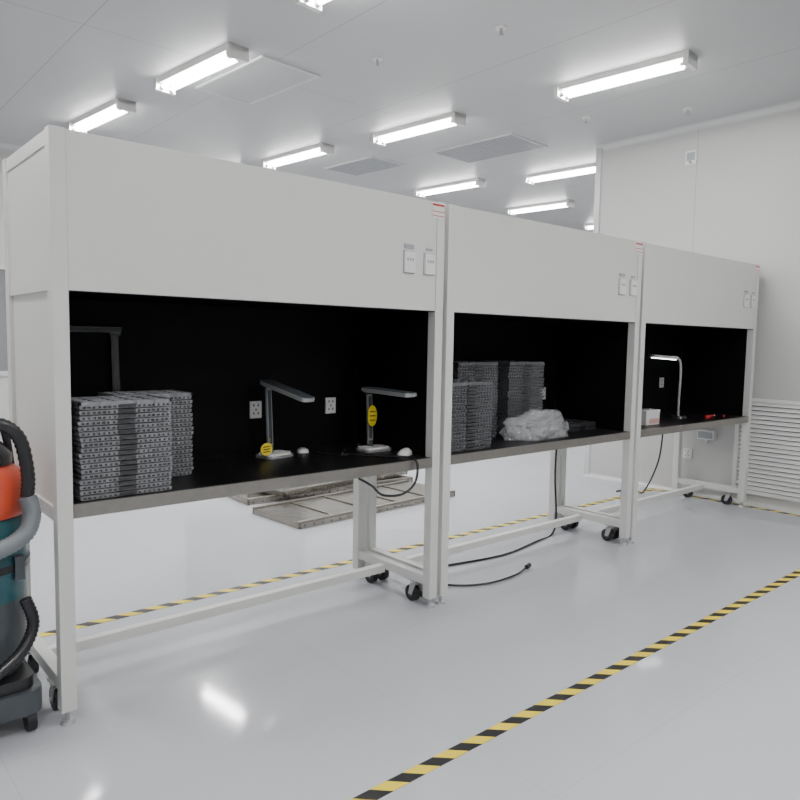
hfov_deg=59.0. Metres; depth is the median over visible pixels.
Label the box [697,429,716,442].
junction box
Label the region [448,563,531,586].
power cable
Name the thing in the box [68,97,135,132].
fluorescent light
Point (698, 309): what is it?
bench
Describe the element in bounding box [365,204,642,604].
bench
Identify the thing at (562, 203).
fluorescent light
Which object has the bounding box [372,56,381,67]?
sprinkler head
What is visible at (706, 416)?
screwdriver
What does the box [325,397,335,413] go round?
power socket
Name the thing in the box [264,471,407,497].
panel
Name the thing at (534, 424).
plastic bag
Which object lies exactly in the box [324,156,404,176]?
air diffuser
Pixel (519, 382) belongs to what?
trays
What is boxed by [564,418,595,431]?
trays
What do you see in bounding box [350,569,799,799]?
tape
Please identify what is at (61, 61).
ceiling
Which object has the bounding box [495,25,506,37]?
sprinkler head
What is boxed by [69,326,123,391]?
desk lamp
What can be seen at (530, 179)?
fluorescent light
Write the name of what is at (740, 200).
wall
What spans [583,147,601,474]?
trim
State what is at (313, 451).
power cable
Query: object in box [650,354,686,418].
gooseneck lamp
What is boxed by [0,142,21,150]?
trim
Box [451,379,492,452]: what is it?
trays
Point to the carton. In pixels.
(648, 416)
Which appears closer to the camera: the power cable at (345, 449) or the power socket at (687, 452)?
the power cable at (345, 449)
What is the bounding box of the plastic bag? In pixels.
[499,409,568,440]
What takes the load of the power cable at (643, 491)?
on the floor
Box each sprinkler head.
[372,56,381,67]
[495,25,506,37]
[582,116,589,124]
[683,107,691,115]
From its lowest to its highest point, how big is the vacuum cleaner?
1.082 m
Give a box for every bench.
[2,124,444,726]
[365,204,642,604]
[558,242,759,543]
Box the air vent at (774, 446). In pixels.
[731,398,799,501]
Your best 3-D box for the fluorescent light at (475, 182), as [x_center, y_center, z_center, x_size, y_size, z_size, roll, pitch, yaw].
[0.607,-2.619,8.734,1.010,0.085,0.158,6,7,43]
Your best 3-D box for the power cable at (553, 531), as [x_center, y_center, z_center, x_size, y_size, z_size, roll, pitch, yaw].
[0.618,0.623,4.488,1.436,0.718,0.174,-3,6,-41]
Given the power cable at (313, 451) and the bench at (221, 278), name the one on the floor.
the bench at (221, 278)
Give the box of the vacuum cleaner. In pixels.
[0,418,41,731]
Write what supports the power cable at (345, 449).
on the bench at (221, 278)
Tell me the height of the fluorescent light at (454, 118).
0.085 m
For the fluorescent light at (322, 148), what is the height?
0.085 m
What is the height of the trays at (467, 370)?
0.453 m
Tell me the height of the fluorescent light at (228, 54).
0.085 m
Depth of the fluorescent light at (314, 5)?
3.94 m
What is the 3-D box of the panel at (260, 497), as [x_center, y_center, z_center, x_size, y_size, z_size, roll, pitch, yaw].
[-0.731,0.764,6.411,1.700,0.055,0.601,-3,6,-38]
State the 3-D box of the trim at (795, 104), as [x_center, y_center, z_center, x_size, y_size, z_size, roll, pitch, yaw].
[4.108,-2.215,4.436,0.050,0.050,6.650,-3,6,-41]
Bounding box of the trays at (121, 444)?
[71,394,172,500]
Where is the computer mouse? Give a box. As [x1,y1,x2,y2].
[397,448,411,455]
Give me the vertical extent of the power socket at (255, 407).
0.084 m
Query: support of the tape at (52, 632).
on the floor
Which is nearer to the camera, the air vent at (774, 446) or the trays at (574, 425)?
the trays at (574, 425)
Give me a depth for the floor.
2.95 m
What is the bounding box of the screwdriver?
[705,414,724,418]
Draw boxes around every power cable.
[313,451,391,454]
[342,448,418,496]
[448,450,556,565]
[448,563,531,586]
[616,434,663,493]
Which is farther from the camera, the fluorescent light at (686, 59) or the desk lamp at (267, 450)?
the fluorescent light at (686, 59)
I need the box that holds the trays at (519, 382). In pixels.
[483,360,544,434]
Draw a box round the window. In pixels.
[0,264,7,375]
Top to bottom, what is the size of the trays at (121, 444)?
0.342 m
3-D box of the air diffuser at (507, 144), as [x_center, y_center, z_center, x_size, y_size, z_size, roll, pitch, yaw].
[0.888,-2.512,7.087,0.600,0.014,1.000,-4,7,-45]
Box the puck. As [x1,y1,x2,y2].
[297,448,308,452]
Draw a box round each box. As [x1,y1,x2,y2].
[685,150,697,165]
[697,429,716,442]
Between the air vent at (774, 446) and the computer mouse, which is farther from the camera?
the air vent at (774, 446)
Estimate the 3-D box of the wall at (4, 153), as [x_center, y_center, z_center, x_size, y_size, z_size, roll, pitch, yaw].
[-2.124,-1.101,9.123,14.500,3.270,0.100,-3,6,-41]
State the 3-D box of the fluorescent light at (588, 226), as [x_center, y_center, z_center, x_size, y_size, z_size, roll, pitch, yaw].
[3.386,-2.771,11.141,1.010,0.085,0.158,6,7,43]
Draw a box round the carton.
[641,408,659,425]
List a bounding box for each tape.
[38,489,652,636]
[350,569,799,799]
[652,488,799,515]
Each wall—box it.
[0,148,15,441]
[589,108,799,508]
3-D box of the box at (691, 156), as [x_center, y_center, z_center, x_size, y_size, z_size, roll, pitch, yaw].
[2.565,-2.137,6.231,0.035,0.120,0.100,-3,6,-41]
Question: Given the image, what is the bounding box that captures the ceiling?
[0,0,799,232]
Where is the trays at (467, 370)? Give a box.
[453,361,498,437]
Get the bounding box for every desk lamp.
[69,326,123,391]
[256,379,314,459]
[356,387,416,452]
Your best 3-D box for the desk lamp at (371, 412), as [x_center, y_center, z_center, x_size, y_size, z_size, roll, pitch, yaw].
[-0.072,0.105,3.588,0.170,0.327,0.342,-3,6,-41]
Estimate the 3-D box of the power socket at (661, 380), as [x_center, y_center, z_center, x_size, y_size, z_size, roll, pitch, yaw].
[2.234,-0.149,6.034,0.064,0.084,0.010,-3,6,-41]
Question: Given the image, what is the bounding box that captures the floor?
[0,446,799,799]
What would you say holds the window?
in the wall at (4, 153)
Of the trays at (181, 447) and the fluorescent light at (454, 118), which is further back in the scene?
the fluorescent light at (454, 118)
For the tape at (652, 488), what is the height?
0.002 m
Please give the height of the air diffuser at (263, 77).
0.014 m
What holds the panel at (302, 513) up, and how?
on the floor
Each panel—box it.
[229,475,412,505]
[253,480,454,529]
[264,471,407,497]
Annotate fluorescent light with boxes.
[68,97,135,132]
[154,42,248,95]
[262,142,333,169]
[296,0,330,12]
[371,111,465,145]
[415,178,485,197]
[506,199,574,215]
[524,163,595,184]
[553,49,697,102]
[583,223,592,230]
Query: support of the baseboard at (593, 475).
attached to the wall at (740, 200)
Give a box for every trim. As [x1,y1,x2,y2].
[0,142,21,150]
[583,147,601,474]
[596,100,799,150]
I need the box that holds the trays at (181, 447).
[97,390,193,475]
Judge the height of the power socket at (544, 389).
0.084 m
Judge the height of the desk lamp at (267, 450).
0.370 m
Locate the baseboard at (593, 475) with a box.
[583,472,799,514]
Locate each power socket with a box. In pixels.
[249,401,261,418]
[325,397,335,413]
[539,387,545,398]
[659,378,663,387]
[683,448,691,458]
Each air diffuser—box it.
[195,55,319,104]
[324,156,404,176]
[432,132,547,163]
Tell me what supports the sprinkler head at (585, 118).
attached to the ceiling
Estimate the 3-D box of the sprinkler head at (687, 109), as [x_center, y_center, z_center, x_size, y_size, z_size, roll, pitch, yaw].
[2.354,-2.357,5.786,0.070,0.055,0.070,-3,6,-41]

